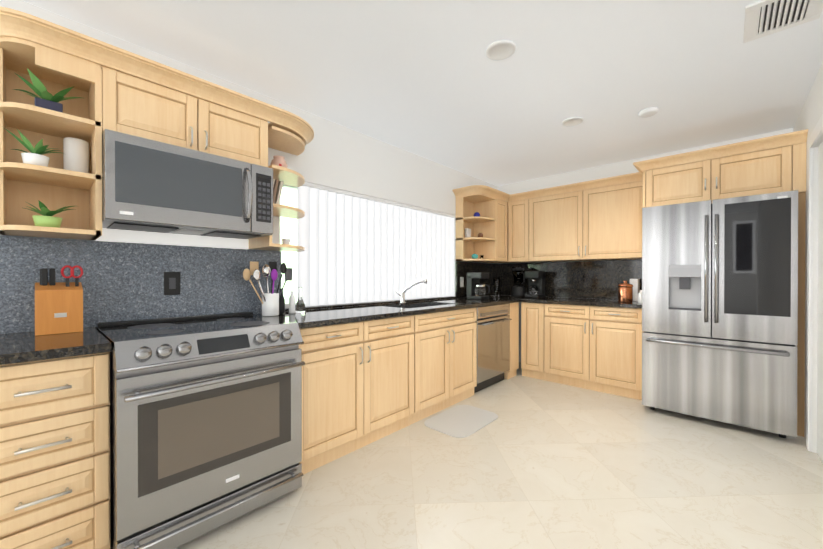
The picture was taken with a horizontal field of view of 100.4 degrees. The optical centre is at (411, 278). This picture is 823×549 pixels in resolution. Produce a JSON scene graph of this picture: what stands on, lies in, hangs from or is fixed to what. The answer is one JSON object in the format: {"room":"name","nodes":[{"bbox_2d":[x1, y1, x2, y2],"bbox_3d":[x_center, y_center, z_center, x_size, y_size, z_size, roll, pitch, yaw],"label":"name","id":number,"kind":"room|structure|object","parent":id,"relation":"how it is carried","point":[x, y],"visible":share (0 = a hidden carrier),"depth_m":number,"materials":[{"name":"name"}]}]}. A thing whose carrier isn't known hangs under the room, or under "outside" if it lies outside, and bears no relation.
{"room":"kitchen","nodes":[
{"label":"kitchen","id":0,"kind":"room"},
{"bbox_2d":[4,128,63,166],"bbox_3d":[-1.632,-0.546,1.489,0.151,0.144,0.189,0,0,43],"label":"potted plant","id":1,"kind":"object","parent":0,"point":[35,156],"visible":0.94,"depth_m":1.46,"materials":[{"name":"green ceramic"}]},
{"bbox_2d":[12,68,80,112],"bbox_3d":[-1.595,-0.789,1.516,0.198,0.140,0.226,0,0,43],"label":"potted plant","id":2,"kind":"object","parent":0,"point":[48,100],"visible":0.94,"depth_m":1.48,"materials":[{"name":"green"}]},
{"bbox_2d":[25,200,72,227],"bbox_3d":[-1.600,-0.278,1.522,0.149,0.118,0.180,0,0,43],"label":"potted plant","id":3,"kind":"object","parent":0,"point":[47,219],"visible":0.88,"depth_m":1.49,"materials":[{"name":"green"}]},
{"bbox_2d":[63,137,88,172],"bbox_3d":[-1.625,-0.571,1.664,0.090,0.192,0.090,0,0,43],"label":"canister","id":4,"kind":"object","parent":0,"point":[76,154],"visible":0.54,"depth_m":1.63,"materials":[{"name":"white ceramic"}]},
{"bbox_2d":[0,0,496,309],"bbox_3d":[-1.129,-0.074,2.512,0.160,2.483,7.131,0,0,43],"label":"wall","id":5,"kind":"structure","parent":0,"point":[336,156],"depth_m":3.02,"materials":[{"name":"white paint"}]},
{"bbox_2d":[0,235,280,333],"bbox_3d":[-1.623,0.030,1.843,0.020,0.450,1.918,0,0,43],"label":"backsplash","id":6,"kind":"structure","parent":5,"relation":"attached to","point":[121,281],"depth_m":1.90,"materials":[{"name":"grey stone"}]},
{"bbox_2d":[164,272,180,294],"bbox_3d":[-1.422,0.031,2.039,0.008,0.137,0.083,0,0,43],"label":"outlet","id":7,"kind":"object","parent":6,"relation":"attached to","point":[172,286],"visible":1,"depth_m":2.04,"materials":[{"name":"black plastic"}]},
{"bbox_2d":[95,228,247,248],"bbox_3d":[-1.399,-0.232,2.092,0.010,0.068,0.782,0,0,43],"label":"trim","id":8,"kind":"structure","parent":5,"relation":"attached to","point":[118,235],"depth_m":2.04,"materials":[{"name":"white"}]},
{"bbox_2d":[88,42,271,167],"bbox_3d":[-1.283,-0.868,1.980,0.328,0.384,0.786,0,0,43],"label":"upper cabinet","id":9,"kind":"object","parent":5,"relation":"attached to","point":[116,89],"depth_m":1.77,"materials":[{"name":"brown wood"}]},
{"bbox_2d":[102,129,272,238],"bbox_3d":[-1.235,-0.466,1.937,0.459,0.412,0.776,0,0,43],"label":"over-the-range microwave","id":10,"kind":"object","parent":9,"relation":"attached to","point":[148,185],"visible":1,"depth_m":1.76,"materials":[{"name":"silver metal"}]},
{"bbox_2d":[280,184,447,307],"bbox_3d":[-0.309,-0.264,3.454,0.065,1.005,2.230,0,0,43],"label":"window","id":11,"kind":"structure","parent":5,"relation":"in","point":[288,226],"depth_m":2.72,"materials":[{"name":"white"}]},
{"bbox_2d":[297,182,454,305],"bbox_3d":[-0.200,-0.271,3.457,0.071,0.987,2.082,0,0,43],"label":"window blinds","id":12,"kind":"object","parent":11,"relation":"attached to","point":[359,248],"visible":0.94,"depth_m":3.19,"materials":[{"name":"white plastic"}]},
{"bbox_2d":[285,296,455,311],"bbox_3d":[-0.247,0.239,3.399,0.092,0.018,2.224,0,0,43],"label":"window sill","id":13,"kind":"structure","parent":5,"relation":"attached to","point":[360,304],"depth_m":3.18,"materials":[{"name":"stone"}]},
{"bbox_2d":[455,261,497,297],"bbox_3d":[0.889,0.018,4.559,0.020,0.450,1.013,0,0,43],"label":"backsplash","id":14,"kind":"structure","parent":5,"relation":"attached to","point":[462,269],"depth_m":4.43,"materials":[{"name":"stone"}]},
{"bbox_2d":[460,277,463,286],"bbox_3d":[0.625,0.051,4.254,0.006,0.120,0.070,0,0,43],"label":"electrical outlet","id":15,"kind":"object","parent":14,"relation":"attached to","point":[461,281],"visible":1,"depth_m":4.25,"materials":[{"name":"white plastic"}]},
{"bbox_2d":[452,185,509,262],"bbox_3d":[0.901,-0.640,4.293,0.394,0.860,0.772,0,0,43],"label":"upper cabinet","id":16,"kind":"object","parent":5,"relation":"attached to","point":[488,204],"visible":0.98,"depth_m":4.30,"materials":[{"name":"brown wood"}]},
{"bbox_2d":[465,228,470,237],"bbox_3d":[0.702,-0.551,4.269,0.040,0.130,0.080,0,0,43],"label":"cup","id":17,"kind":"object","parent":16,"relation":"in","point":[467,232],"visible":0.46,"depth_m":4.24,"materials":[{"name":"white ceramic"}]},
{"bbox_2d":[273,179,283,203],"bbox_3d":[-0.985,-0.573,2.378,0.170,0.190,0.124,0,0,43],"label":"leaning books","id":18,"kind":"object","parent":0,"point":[277,187],"visible":0.21,"depth_m":2.34,"materials":[{"name":"beige paper"}]},
{"bbox_2d":[270,155,287,167],"bbox_3d":[-0.916,-0.779,2.372,0.112,0.112,0.112,0,0,43],"label":"ceramic vase","id":19,"kind":"object","parent":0,"point":[277,160],"visible":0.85,"depth_m":2.33,"materials":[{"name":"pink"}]},
{"bbox_2d":[282,238,290,244],"bbox_3d":[-0.874,-0.248,2.390,0.059,0.050,0.059,0,0,31],"label":"cup","id":20,"kind":"object","parent":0,"point":[285,241],"depth_m":2.37,"materials":[{"name":"white ceramic"}]},
{"bbox_2d":[22,0,822,185],"bbox_3d":[-0.038,-1.361,1.456,3.469,0.100,7.471,0,0,43],"label":"ceiling","id":21,"kind":"structure","parent":0,"point":[429,80],"depth_m":2.14,"materials":[{"name":"white paint"}]},
{"bbox_2d":[486,40,515,60],"bbox_3d":[0.513,-1.307,1.973,0.170,0.012,0.170,0,0,43],"label":"recessed light","id":22,"kind":"object","parent":21,"relation":"in","point":[500,50],"visible":1,"depth_m":1.96,"materials":[{"name":"white"}]},
{"bbox_2d":[562,117,583,126],"bbox_3d":[1.353,-1.311,2.881,0.170,0.012,0.170,0,0,43],"label":"recessed light","id":23,"kind":"object","parent":21,"relation":"in","point":[571,121],"visible":0.98,"depth_m":2.87,"materials":[{"name":"white"}]},
{"bbox_2d":[638,107,658,117],"bbox_3d":[1.869,-1.302,2.705,0.132,0.028,0.132,0,0,43],"label":"smoke detector","id":24,"kind":"object","parent":21,"relation":"attached to","point":[648,112],"visible":1,"depth_m":2.68,"materials":[{"name":"white plastic"}]},
{"bbox_2d":[743,0,822,42],"bbox_3d":[1.827,-1.306,1.686,0.275,0.012,0.340,0,0,43],"label":"ceiling vent","id":25,"kind":"object","parent":21,"relation":"in","point":[763,18],"visible":1,"depth_m":1.70,"materials":[{"name":"white metal"}]},
{"bbox_2d":[110,362,822,548],"bbox_3d":[-0.038,1.212,1.467,3.469,0.080,7.471,0,0,43],"label":"floor","id":26,"kind":"structure","parent":0,"point":[539,464],"depth_m":1.92,"materials":[{"name":"tile"}]},
{"bbox_2d":[0,352,110,548],"bbox_3d":[-1.733,0.734,1.253,0.664,0.879,0.898,0,0,43],"label":"base cabinet","id":27,"kind":"object","parent":26,"relation":"on","point":[54,453],"visible":1,"depth_m":1.27,"materials":[{"name":"brown wood"}]},
{"bbox_2d":[96,312,304,548],"bbox_3d":[-1.092,0.700,1.808,0.755,0.942,0.778,0,0,43],"label":"range","id":28,"kind":"object","parent":26,"relation":"on","point":[205,424],"visible":0.98,"depth_m":1.54,"materials":[{"name":"silver metal"}]},
{"bbox_2d":[299,307,476,474],"bbox_3d":[-0.232,0.727,2.878,0.660,0.879,1.947,0,0,43],"label":"base cabinet","id":29,"kind":"object","parent":26,"relation":"on","point":[365,383],"visible":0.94,"depth_m":2.44,"materials":[{"name":"brown wood"}]},
{"bbox_2d":[0,295,527,364],"bbox_3d":[-0.278,0.269,2.827,0.660,0.035,5.189,0,0,43],"label":"countertop","id":30,"kind":"structure","parent":29,"relation":"on","point":[22,347],"depth_m":1.97,"materials":[{"name":"black stone"}]},
{"bbox_2d":[35,265,82,335],"bbox_3d":[-1.657,0.097,1.617,0.112,0.317,0.160,0,0,43],"label":"knife block","id":31,"kind":"object","parent":30,"relation":"on","point":[58,307],"visible":1,"depth_m":1.58,"materials":[{"name":"brown wood"}]},
{"bbox_2d":[243,261,291,315],"bbox_3d":[-0.954,0.070,2.297,0.117,0.364,0.339,0,0,43],"label":"utensil crock","id":32,"kind":"object","parent":30,"relation":"on","point":[270,303],"visible":1,"depth_m":2.27,"materials":[{"name":"white ceramic"}]},
{"bbox_2d":[279,288,284,313],"bbox_3d":[-0.921,0.162,2.429,0.048,0.180,0.048,0,0,43],"label":"bottle","id":33,"kind":"object","parent":30,"relation":"on","point":[281,304],"visible":0.71,"depth_m":2.41,"materials":[{"name":"black glass"}]},
{"bbox_2d":[289,291,294,313],"bbox_3d":[-0.851,0.172,2.446,0.042,0.160,0.042,0,0,43],"label":"bottle","id":34,"kind":"object","parent":30,"relation":"on","point":[292,304],"visible":1,"depth_m":2.43,"materials":[{"name":"white plastic"}]},
{"bbox_2d":[295,287,305,312],"bbox_3d":[-0.819,0.159,2.525,0.080,0.185,0.079,0,0,43],"label":"glass decanter","id":35,"kind":"object","parent":30,"relation":"on","point":[300,307],"visible":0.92,"depth_m":2.50,"materials":[{"name":"white"}]},
{"bbox_2d":[396,279,426,302],"bbox_3d":[-0.007,0.130,3.359,0.229,0.237,0.265,0,0,43],"label":"faucet","id":36,"kind":"object","parent":30,"relation":"on","point":[402,297],"visible":1,"depth_m":3.38,"materials":[{"name":"silver metal"}]},
{"bbox_2d":[386,302,455,307],"bbox_3d":[0.088,0.346,3.233,0.348,0.188,0.718,0,0,43],"label":"sink basin","id":37,"kind":"object","parent":30,"relation":"in","point":[416,305],"visible":0.02,"depth_m":3.45,"materials":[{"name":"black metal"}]},
{"bbox_2d":[467,272,489,299],"bbox_3d":[0.791,0.090,4.025,0.226,0.310,0.180,0,0,43],"label":"coffee maker","id":38,"kind":"object","parent":30,"relation":"on","point":[476,288],"visible":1,"depth_m":3.98,"materials":[{"name":"black plastic"}]},
{"bbox_2d":[493,278,500,296],"bbox_3d":[1.105,0.124,4.443,0.100,0.240,0.100,0,0,43],"label":"glass vase","id":39,"kind":"object","parent":30,"relation":"on","point":[496,281],"visible":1,"depth_m":4.41,"materials":[{"name":"black"}]},
{"bbox_2d":[512,267,524,296],"bbox_3d":[1.402,0.050,4.468,0.192,0.387,0.170,0,0,43],"label":"blender","id":40,"kind":"object","parent":30,"relation":"on","point":[518,290],"visible":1,"depth_m":4.42,"materials":[{"name":"black plastic"}]},
{"bbox_2d":[424,405,497,437],"bbox_3d":[0.415,1.163,2.825,0.410,0.006,0.600,0,0,43],"label":"floor mat","id":41,"kind":"object","parent":26,"relation":"on","point":[460,421],"visible":1,"depth_m":2.79,"materials":[{"name":"grey"}]},
{"bbox_2d":[474,303,511,392],"bbox_3d":[0.672,0.723,3.847,0.672,0.879,0.693,0,0,43],"label":"dishwasher","id":42,"kind":"object","parent":26,"relation":"on","point":[493,343],"visible":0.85,"depth_m":3.63,"materials":[{"name":"grey"}]},
{"bbox_2d":[504,302,518,378],"bbox_3d":[0.969,0.721,4.202,0.626,0.879,0.224,0,0,43],"label":"base cabinet","id":43,"kind":"object","parent":26,"relation":"on","point":[514,341],"visible":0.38,"depth_m":3.99,"materials":[{"name":"brown wood"}]},
{"bbox_2d":[521,302,641,399],"bbox_3d":[1.940,0.723,3.862,1.214,0.879,0.660,0,0,43],"label":"base cabinet","id":44,"kind":"object","parent":26,"relation":"on","point":[597,348],"visible":0.94,"depth_m":3.58,"materials":[{"name":"brown wood"}]},
{"bbox_2d":[520,297,641,307],"bbox_3d":[1.945,0.265,3.858,1.204,0.035,0.657,0,0,43],"label":"countertop","id":45,"kind":"structure","parent":44,"relation":"on","point":[550,300],"depth_m":3.66,"materials":[{"name":"black stone"}]},
{"bbox_2d":[525,271,544,297],"bbox_3d":[1.566,0.079,4.344,0.180,0.330,0.220,0,0,43],"label":"espresso machine","id":46,"kind":"object","parent":45,"relation":"on","point":[536,284],"visible":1,"depth_m":4.29,"materials":[{"name":"black plastic"}]},
{"bbox_2d":[618,281,632,301],"bbox_3d":[2.226,0.137,3.570,0.136,0.221,0.136,0,0,43],"label":"copper canister","id":47,"kind":"object","parent":45,"relation":"on","point":[625,291],"visible":1,"depth_m":3.52,"materials":[{"name":"brown metal"}]},
{"bbox_2d":[630,279,639,300],"bbox_3d":[2.405,0.127,3.697,0.080,0.240,0.070,0,0,43],"label":"box","id":48,"kind":"object","parent":45,"relation":"on","point":[635,283],"visible":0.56,"depth_m":3.66,"materials":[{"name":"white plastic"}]},
{"bbox_2d":[638,290,641,302],"bbox_3d":[2.272,0.183,3.392,0.054,0.130,0.053,0,0,43],"label":"soap bottle","id":49,"kind":"object","parent":45,"relation":"on","point":[640,297],"visible":0.65,"depth_m":3.38,"materials":[{"name":"white plastic"}]},
{"bbox_2d":[642,190,797,437],"bbox_3d":[2.631,0.276,2.996,0.910,1.780,0.935,0,0,43],"label":"refrigerator","id":50,"kind":"object","parent":26,"relation":"on","point":[720,309],"visible":1,"depth_m":2.64,"materials":[{"name":"grey metal"}]},
{"bbox_2d":[497,128,793,361],"bbox_3d":[2.349,-0.080,4.042,2.869,2.483,0.160,0,0,43],"label":"wall","id":51,"kind":"structure","parent":0,"point":[607,171],"depth_m":4.11,"materials":[{"name":"white paint"}]},
{"bbox_2d":[492,200,511,262],"bbox_3d":[1.272,-0.609,4.701,0.385,0.795,0.328,0,0,43],"label":"upper cabinet","id":52,"kind":"object","parent":51,"relation":"attached to","point":[509,204],"depth_m":4.47,"materials":[{"name":"brown wood"}]},
{"bbox_2d":[512,196,531,262],"bbox_3d":[1.498,-0.608,4.492,0.330,0.795,0.328,0,0,43],"label":"upper cabinet","id":53,"kind":"object","parent":51,"relation":"attached to","point":[522,208],"depth_m":4.36,"materials":[{"name":"brown wood"}]},
{"bbox_2d":[532,188,591,261],"bbox_3d":[1.811,-0.607,4.202,0.737,0.795,0.328,0,0,43],"label":"upper cabinet","id":54,"kind":"object","parent":51,"relation":"attached to","point":[559,219],"depth_m":4.04,"materials":[{"name":"brown wood"}]},
{"bbox_2d":[498,260,641,299],"bbox_3d":[1.919,0.019,4.315,1.864,0.450,0.020,0,0,43],"label":"backsplash","id":55,"kind":"structure","parent":51,"relation":"attached to","point":[590,279],"depth_m":4.18,"materials":[{"name":"stone"}]},
{"bbox_2d":[588,176,642,259],"bbox_3d":[2.252,-0.605,3.795,0.674,0.795,0.328,0,0,43],"label":"upper cabinet","id":56,"kind":"object","parent":51,"relation":"attached to","point":[596,219],"depth_m":3.65,"materials":[{"name":"brown wood"}]},
{"bbox_2d":[633,129,807,436],"bbox_3d":[2.694,0.050,3.091,1.065,2.230,0.765,0,0,43],"label":"upper cabinet","id":57,"kind":"object","parent":51,"relation":"attached to","point":[771,164],"visible":0.77,"depth_m":2.71,"materials":[{"name":"brown wood"}]},
{"bbox_2d":[794,62,822,452],"bbox_3d":[1.094,-0.065,0.455,0.160,2.483,7.131,0,0,43],"label":"wall","id":58,"kind":"structure","parent":0,"point":[811,113],"depth_m":2.29,"materials":[{"name":"white paint"}]},
{"bbox_2d":[806,114,822,462],"bbox_3d":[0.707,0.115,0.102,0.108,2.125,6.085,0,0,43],"label":"door frame","id":59,"kind":"structure","parent":58,"relation":"attached to","point":[815,135],"depth_m":2.28,"materials":[{"name":"white paint"}]}
]}

